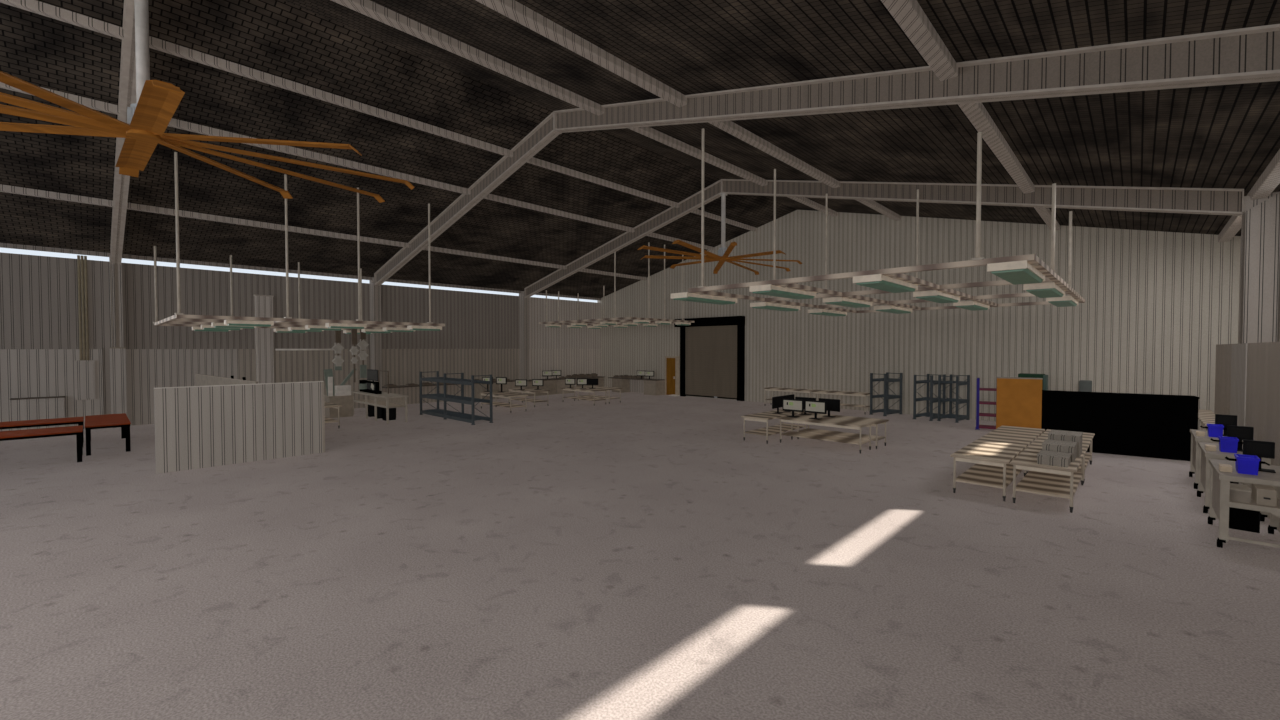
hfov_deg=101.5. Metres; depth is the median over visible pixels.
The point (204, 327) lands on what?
fluorescent fixture
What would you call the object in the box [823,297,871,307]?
fluorescent fixture
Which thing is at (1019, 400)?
tall cabinet
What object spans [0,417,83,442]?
table
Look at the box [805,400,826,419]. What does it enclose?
monitor
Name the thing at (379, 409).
computer tower
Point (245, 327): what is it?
diffuser
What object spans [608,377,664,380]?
countertop
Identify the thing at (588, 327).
fluorescent fixture
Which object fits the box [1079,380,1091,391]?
meter box
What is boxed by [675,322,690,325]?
fluorescent fixture
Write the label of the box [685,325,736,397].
curtain
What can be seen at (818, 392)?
work table
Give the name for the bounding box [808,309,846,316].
fluorescent fixture
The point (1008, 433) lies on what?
work table
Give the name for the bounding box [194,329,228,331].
diffuser
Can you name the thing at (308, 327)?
fluorescent fixture
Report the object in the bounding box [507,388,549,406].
work table
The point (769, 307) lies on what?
diffuser
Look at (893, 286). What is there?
diffuser
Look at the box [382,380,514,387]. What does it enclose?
countertop
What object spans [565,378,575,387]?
monitor
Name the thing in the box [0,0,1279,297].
ceiling
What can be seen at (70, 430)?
table
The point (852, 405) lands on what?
shelf
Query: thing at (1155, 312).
wall
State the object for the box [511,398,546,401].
shelf
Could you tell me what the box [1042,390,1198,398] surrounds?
countertop
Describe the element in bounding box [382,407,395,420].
computer tower
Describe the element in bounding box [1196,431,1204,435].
box
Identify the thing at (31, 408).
base cabinet
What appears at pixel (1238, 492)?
carton
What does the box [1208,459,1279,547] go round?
desk
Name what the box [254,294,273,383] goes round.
wall post
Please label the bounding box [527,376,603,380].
countertop
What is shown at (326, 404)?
work table
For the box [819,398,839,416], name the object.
monitor
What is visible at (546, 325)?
fluorescent fixture
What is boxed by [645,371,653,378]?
monitor
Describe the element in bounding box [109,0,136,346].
frame
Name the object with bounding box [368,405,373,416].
computer tower
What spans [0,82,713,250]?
roof beam
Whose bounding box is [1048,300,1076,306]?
diffuser
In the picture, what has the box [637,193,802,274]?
ceiling fan
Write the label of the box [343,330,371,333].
fluorescent fixture
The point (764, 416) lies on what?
work table
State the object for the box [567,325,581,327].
fluorescent fixture
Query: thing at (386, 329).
fluorescent fixture
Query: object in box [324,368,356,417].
machine
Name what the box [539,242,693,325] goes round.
grid
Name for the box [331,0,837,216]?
roof beam
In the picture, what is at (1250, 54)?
frame
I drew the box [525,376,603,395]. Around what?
base cabinet
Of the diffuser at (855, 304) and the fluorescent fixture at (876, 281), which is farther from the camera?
the diffuser at (855, 304)
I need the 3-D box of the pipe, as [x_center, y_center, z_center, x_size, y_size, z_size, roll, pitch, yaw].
[-14.519,-0.454,22.757,0.070,0.070,2.250,1,2,44]
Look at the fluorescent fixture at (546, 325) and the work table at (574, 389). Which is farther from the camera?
the fluorescent fixture at (546, 325)
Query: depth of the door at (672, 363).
31.09 m
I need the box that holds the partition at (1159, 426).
[1041,390,1198,460]
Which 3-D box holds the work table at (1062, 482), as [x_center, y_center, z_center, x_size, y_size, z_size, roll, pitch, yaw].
[7.902,2.198,10.064,0.920,0.750,2.620,1,2,44]
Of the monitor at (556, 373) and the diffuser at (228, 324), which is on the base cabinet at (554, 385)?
the monitor at (556, 373)
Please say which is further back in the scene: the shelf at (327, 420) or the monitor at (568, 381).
the monitor at (568, 381)
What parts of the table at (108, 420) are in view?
leg, leg, leg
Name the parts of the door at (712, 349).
guide rail, rail, guide rail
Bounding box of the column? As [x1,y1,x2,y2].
[109,347,126,427]
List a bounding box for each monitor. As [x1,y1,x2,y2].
[367,369,377,381]
[482,377,492,391]
[496,377,506,391]
[515,379,526,389]
[532,379,543,389]
[542,371,551,378]
[551,370,560,378]
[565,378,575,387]
[577,378,586,388]
[587,378,597,388]
[637,370,644,378]
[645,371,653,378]
[772,396,782,413]
[782,398,803,417]
[783,394,794,411]
[795,397,815,414]
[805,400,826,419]
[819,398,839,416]
[1215,414,1236,435]
[1227,425,1253,451]
[1243,440,1275,472]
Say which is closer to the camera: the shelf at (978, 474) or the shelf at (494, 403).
the shelf at (978, 474)
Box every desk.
[351,391,407,423]
[1189,429,1248,488]
[1197,442,1270,521]
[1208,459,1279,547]
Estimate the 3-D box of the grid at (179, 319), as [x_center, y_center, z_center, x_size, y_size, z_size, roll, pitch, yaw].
[-11.967,-3.360,18.431,6.910,4.315,7.260,1,2,44]
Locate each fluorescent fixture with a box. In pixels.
[192,327,230,331]
[201,325,242,329]
[211,322,256,328]
[224,320,273,326]
[274,329,304,332]
[288,327,323,331]
[305,325,342,330]
[325,323,366,328]
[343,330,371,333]
[361,329,391,332]
[383,327,414,331]
[407,325,441,330]
[545,324,560,326]
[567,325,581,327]
[571,323,586,325]
[587,326,600,328]
[593,324,607,326]
[600,321,616,324]
[613,325,627,327]
[622,323,637,325]
[633,320,650,323]
[643,324,657,326]
[655,321,670,324]
[671,292,736,304]
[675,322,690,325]
[749,284,816,299]
[750,302,799,310]
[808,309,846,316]
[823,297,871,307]
[853,274,917,292]
[874,305,911,313]
[913,290,959,302]
[953,301,989,310]
[987,260,1046,284]
[1023,282,1066,297]
[1046,295,1079,306]
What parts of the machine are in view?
post, plate, slanted arm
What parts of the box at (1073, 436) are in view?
lid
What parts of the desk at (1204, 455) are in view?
leg, panel, leg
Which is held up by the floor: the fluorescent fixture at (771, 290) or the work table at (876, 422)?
the work table at (876, 422)
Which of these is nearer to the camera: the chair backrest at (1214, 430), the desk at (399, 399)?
the chair backrest at (1214, 430)
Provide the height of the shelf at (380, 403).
0.030 m
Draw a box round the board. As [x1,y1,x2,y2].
[74,360,94,399]
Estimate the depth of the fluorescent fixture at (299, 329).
19.58 m
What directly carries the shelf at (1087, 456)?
attached to the work table at (1087, 438)
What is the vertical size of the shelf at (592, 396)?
0.030 m
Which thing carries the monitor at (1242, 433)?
on the desk at (1204, 455)
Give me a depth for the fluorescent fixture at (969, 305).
15.63 m
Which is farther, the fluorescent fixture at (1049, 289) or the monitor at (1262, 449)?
the fluorescent fixture at (1049, 289)
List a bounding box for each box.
[1037,450,1071,467]
[1042,439,1076,462]
[1047,430,1082,456]
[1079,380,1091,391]
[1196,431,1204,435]
[1205,444,1215,450]
[1219,464,1232,472]
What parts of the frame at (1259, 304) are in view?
plate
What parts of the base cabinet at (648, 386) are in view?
cabinet door, panel, cabinet door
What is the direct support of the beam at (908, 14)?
attached to the frame at (127, 84)
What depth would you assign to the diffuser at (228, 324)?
14.80 m
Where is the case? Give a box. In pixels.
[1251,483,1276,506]
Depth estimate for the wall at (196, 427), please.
12.67 m
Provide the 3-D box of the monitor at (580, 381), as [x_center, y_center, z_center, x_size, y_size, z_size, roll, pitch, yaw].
[-2.920,1.194,26.638,0.600,0.510,0.220,0,1,-16]
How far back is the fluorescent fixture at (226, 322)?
14.75 m
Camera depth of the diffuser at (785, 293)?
12.15 m
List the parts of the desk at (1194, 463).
leg, panel, leg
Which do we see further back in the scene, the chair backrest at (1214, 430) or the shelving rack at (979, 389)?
the shelving rack at (979, 389)
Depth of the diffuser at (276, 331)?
21.21 m
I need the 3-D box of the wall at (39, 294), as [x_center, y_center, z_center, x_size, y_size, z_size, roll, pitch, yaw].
[-14.107,-0.671,23.707,0.200,5.870,32.900,1,2,44]
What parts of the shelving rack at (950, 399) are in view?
post, post, post, post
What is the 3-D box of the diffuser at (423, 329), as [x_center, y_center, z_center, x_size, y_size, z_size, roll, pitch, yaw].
[-7.637,-1.077,18.572,0.320,0.055,0.970,1,2,44]
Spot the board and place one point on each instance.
(84, 370)
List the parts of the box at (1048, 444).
lid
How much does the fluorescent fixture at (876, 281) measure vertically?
0.155 m
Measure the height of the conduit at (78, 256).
3.620 m
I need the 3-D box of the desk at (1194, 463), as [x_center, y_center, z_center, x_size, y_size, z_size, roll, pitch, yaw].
[11.778,2.045,10.662,0.725,1.030,1.485,1,2,44]
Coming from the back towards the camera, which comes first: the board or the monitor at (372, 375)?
the monitor at (372, 375)
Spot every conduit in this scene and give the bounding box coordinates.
[77,255,82,359]
[81,256,85,359]
[84,256,88,359]
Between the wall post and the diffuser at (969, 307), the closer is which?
the diffuser at (969, 307)
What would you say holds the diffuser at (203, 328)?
attached to the fluorescent fixture at (204, 327)
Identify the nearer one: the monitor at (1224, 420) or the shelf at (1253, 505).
the shelf at (1253, 505)
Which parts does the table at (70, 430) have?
leg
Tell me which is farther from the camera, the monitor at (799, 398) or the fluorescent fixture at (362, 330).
the fluorescent fixture at (362, 330)
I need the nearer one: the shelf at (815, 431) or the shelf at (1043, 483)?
the shelf at (1043, 483)
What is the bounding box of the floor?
[0,390,1279,719]
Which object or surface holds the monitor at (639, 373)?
on the base cabinet at (648, 386)
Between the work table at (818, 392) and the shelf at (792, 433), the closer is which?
the shelf at (792, 433)
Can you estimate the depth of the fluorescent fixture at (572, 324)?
29.54 m
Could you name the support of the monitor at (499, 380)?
on the work table at (495, 394)
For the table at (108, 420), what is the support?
on the floor
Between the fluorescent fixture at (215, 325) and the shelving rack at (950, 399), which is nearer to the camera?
the fluorescent fixture at (215, 325)
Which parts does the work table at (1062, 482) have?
leg, leg, leg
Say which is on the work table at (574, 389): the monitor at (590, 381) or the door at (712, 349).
the monitor at (590, 381)
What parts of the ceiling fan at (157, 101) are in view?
blade, blade, blade, blade, motor, blade, blade, blade, blade, blade, blade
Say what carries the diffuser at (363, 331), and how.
attached to the fluorescent fixture at (362, 330)
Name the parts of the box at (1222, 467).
lid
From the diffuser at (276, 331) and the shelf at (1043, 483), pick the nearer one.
the shelf at (1043, 483)
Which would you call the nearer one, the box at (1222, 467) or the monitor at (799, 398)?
the box at (1222, 467)
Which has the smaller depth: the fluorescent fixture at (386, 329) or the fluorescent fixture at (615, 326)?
the fluorescent fixture at (386, 329)
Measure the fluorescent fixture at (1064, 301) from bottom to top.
0.155 m
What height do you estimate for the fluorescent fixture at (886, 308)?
0.155 m
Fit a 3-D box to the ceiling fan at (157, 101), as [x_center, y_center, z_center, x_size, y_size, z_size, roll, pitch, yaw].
[-8.328,-5.054,8.755,5.299,2.766,8.491,1,2,44]
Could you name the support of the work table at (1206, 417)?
on the floor
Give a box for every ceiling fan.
[0,0,413,202]
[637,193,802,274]
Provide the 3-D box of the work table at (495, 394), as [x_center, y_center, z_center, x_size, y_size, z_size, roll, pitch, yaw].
[-6.205,1.895,23.698,2.600,0.740,0.950,1,2,44]
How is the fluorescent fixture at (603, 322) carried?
attached to the grid at (619, 321)
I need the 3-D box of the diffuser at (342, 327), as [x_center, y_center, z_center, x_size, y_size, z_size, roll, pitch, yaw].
[-9.395,-1.036,16.726,0.320,0.055,0.970,1,2,44]
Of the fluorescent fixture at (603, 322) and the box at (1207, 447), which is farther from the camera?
the fluorescent fixture at (603, 322)
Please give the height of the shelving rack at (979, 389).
1.760 m
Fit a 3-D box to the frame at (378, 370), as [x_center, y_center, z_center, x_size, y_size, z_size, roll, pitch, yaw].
[-10.313,0.875,21.026,1.000,0.900,0.040,1,2,44]
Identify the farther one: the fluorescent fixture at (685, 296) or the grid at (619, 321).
the grid at (619, 321)
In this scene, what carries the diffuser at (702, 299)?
attached to the fluorescent fixture at (685, 296)
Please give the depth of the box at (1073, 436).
10.00 m
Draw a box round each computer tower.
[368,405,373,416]
[374,406,381,418]
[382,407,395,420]
[1229,507,1259,532]
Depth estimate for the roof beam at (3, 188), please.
18.08 m
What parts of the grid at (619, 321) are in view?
hanger rod, hanger rod, cross rail, long rail, cross rail, hanger rod, hanger rod, long rail, cross rail, hanger rod, long rail, hanger rod, hanger rod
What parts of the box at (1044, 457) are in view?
lid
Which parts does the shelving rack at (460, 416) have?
post, post, post, post, post, post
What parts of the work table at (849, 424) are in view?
leg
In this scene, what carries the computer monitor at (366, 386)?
on the desk at (399, 399)
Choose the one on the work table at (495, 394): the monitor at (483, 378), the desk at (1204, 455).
the monitor at (483, 378)
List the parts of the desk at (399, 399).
leg, rail, leg, panel, leg, leg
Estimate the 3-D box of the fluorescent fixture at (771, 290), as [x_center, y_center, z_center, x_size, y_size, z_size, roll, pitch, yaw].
[3.437,-1.586,12.297,0.605,0.155,2.240,1,2,44]
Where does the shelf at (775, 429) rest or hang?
attached to the work table at (764, 416)
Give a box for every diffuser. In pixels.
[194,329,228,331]
[203,328,239,329]
[214,326,253,328]
[227,323,270,326]
[276,331,304,332]
[290,330,321,331]
[307,328,340,330]
[328,326,363,328]
[363,331,390,332]
[385,330,412,331]
[409,328,439,330]
[674,296,734,304]
[752,305,798,310]
[753,289,813,299]
[810,312,845,316]
[825,301,870,307]
[856,280,914,292]
[876,309,910,313]
[916,295,958,302]
[955,305,987,310]
[991,268,1042,284]
[1026,288,1063,297]
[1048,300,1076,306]
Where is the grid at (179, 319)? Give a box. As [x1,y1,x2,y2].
[153,152,444,329]
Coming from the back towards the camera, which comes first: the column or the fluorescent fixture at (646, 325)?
the fluorescent fixture at (646, 325)
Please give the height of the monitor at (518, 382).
0.510 m
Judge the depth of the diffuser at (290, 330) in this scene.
19.75 m
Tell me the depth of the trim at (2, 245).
21.20 m
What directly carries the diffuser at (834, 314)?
attached to the fluorescent fixture at (825, 312)
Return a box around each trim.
[0,243,600,300]
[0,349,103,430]
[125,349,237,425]
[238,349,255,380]
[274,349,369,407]
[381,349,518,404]
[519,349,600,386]
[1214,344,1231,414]
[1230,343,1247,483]
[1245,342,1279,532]
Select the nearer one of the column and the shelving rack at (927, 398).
the column
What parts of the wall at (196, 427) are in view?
post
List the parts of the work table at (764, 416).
leg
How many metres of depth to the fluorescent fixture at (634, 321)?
26.17 m
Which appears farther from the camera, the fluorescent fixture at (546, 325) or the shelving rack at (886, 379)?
the fluorescent fixture at (546, 325)
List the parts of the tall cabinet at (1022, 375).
cabinet door, cabinet door, panel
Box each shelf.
[325,417,337,422]
[358,399,404,406]
[481,402,524,407]
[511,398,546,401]
[563,396,605,400]
[580,395,618,398]
[745,424,805,435]
[781,431,869,444]
[799,428,885,440]
[840,404,869,407]
[955,463,1022,488]
[1015,471,1082,498]
[1076,453,1090,471]
[1229,488,1279,508]
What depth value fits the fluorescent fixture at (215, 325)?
16.19 m
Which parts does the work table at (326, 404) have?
leg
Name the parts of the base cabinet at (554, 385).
cabinet door, cabinet door, cabinet door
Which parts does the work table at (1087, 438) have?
leg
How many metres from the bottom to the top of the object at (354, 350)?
2.190 m
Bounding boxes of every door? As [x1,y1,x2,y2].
[665,356,679,395]
[674,316,744,400]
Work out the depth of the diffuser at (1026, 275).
8.98 m
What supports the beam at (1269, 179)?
attached to the frame at (127, 84)
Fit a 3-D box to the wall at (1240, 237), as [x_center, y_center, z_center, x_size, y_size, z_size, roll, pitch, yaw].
[6.788,-0.356,3.817,0.200,6.140,32.900,1,2,44]
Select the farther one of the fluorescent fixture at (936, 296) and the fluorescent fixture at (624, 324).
the fluorescent fixture at (624, 324)
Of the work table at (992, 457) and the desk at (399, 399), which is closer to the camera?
the work table at (992, 457)
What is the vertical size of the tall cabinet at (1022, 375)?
1.880 m
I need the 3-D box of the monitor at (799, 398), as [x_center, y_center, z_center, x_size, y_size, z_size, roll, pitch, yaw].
[5.114,1.420,16.168,0.660,0.530,0.220,1,2,42]
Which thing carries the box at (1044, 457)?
on the work table at (1062, 482)
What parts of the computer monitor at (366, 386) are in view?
panel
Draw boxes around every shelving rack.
[419,371,492,424]
[869,372,902,415]
[913,374,945,420]
[937,374,969,422]
[975,378,996,429]
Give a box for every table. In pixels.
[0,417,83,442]
[0,425,82,461]
[85,413,130,455]
[324,402,341,427]
[479,391,527,412]
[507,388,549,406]
[561,387,607,405]
[577,386,621,403]
[741,409,806,443]
[763,387,815,404]
[778,415,873,453]
[797,413,888,448]
[811,390,869,413]
[950,438,1029,500]
[981,426,1044,473]
[1010,443,1086,512]
[1032,429,1094,480]
[1198,409,1223,442]
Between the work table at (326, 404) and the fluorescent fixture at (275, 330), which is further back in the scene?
the fluorescent fixture at (275, 330)
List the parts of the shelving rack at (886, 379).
post, post, post, post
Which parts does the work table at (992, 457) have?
leg, leg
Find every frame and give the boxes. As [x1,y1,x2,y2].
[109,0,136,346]
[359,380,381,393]
[369,24,1279,400]
[378,370,388,393]
[519,179,1279,393]
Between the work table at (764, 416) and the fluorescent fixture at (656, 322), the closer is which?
the work table at (764, 416)
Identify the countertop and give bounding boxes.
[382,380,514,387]
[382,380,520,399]
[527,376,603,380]
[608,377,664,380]
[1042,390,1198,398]
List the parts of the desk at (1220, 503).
leg, panel, leg, foot rail, shelf rail, leg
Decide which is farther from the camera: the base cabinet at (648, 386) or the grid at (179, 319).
the base cabinet at (648, 386)
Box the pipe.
[275,349,332,349]
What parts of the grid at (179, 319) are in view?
hanger rod, cross rail, hanger rod, hanger rod, long rail, long rail, hanger rod, long rail, hanger rod, long rail, hanger rod, hanger rod, hanger rod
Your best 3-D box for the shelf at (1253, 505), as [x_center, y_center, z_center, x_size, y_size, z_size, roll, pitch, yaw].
[8.885,2.006,7.611,0.540,0.045,1.390,1,2,44]
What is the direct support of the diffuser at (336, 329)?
attached to the fluorescent fixture at (308, 327)
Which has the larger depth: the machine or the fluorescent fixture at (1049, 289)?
the machine
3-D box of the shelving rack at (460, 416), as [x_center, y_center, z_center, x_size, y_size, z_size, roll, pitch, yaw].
[-7.419,1.425,20.852,4.500,1.810,0.840,1,2,44]
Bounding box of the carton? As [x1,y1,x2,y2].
[1229,483,1251,503]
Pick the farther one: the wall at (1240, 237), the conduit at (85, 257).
the conduit at (85, 257)
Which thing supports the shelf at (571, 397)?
attached to the work table at (574, 389)
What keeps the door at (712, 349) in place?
in the wall at (1155, 312)
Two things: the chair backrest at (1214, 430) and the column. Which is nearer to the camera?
the chair backrest at (1214, 430)
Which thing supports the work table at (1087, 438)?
on the floor
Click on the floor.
(638, 557)
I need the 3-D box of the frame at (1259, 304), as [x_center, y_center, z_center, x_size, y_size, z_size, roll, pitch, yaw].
[3.339,-2.451,21.071,28.640,9.548,0.360,1,2,44]
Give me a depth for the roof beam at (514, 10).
10.45 m
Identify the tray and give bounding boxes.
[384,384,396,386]
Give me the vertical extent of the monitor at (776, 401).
0.530 m
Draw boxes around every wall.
[0,252,599,414]
[154,381,324,473]
[195,374,257,385]
[597,210,1240,429]
[1238,237,1279,341]
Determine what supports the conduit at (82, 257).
attached to the wall at (39, 294)
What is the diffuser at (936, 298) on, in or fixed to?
attached to the fluorescent fixture at (936, 296)
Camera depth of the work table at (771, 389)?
24.60 m
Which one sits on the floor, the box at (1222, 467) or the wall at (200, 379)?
the wall at (200, 379)
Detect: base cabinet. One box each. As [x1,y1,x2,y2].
[10,396,65,430]
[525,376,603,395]
[608,377,664,394]
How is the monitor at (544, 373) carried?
on the base cabinet at (554, 385)
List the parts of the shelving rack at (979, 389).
post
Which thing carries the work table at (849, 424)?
on the floor
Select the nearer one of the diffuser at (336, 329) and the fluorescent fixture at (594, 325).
the diffuser at (336, 329)
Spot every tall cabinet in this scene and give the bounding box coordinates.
[996,377,1042,428]
[1018,373,1047,389]
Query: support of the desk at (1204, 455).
on the floor
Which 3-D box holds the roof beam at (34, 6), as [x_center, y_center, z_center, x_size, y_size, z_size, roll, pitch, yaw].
[-5.301,-6.482,15.246,0.170,0.176,32.780,1,2,44]
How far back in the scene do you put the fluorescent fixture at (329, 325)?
16.59 m
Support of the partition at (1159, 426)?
on the floor
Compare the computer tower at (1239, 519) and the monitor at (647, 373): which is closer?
the computer tower at (1239, 519)
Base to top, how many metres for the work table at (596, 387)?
0.750 m
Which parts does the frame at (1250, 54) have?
ridge plate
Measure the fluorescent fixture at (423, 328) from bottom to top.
0.155 m
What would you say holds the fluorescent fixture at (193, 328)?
attached to the grid at (179, 319)
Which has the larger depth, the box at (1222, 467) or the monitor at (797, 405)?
the monitor at (797, 405)
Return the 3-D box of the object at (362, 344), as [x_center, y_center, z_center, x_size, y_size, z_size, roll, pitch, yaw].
[-11.646,-0.267,21.994,0.120,2.040,0.440,1,2,44]
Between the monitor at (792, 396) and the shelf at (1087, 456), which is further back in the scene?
the monitor at (792, 396)
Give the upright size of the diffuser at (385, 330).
0.055 m
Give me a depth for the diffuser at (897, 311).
17.59 m
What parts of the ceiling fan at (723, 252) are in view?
blade, blade, blade, blade, blade, blade, blade, blade, blade, blade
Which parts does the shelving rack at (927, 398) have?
post, post, post, post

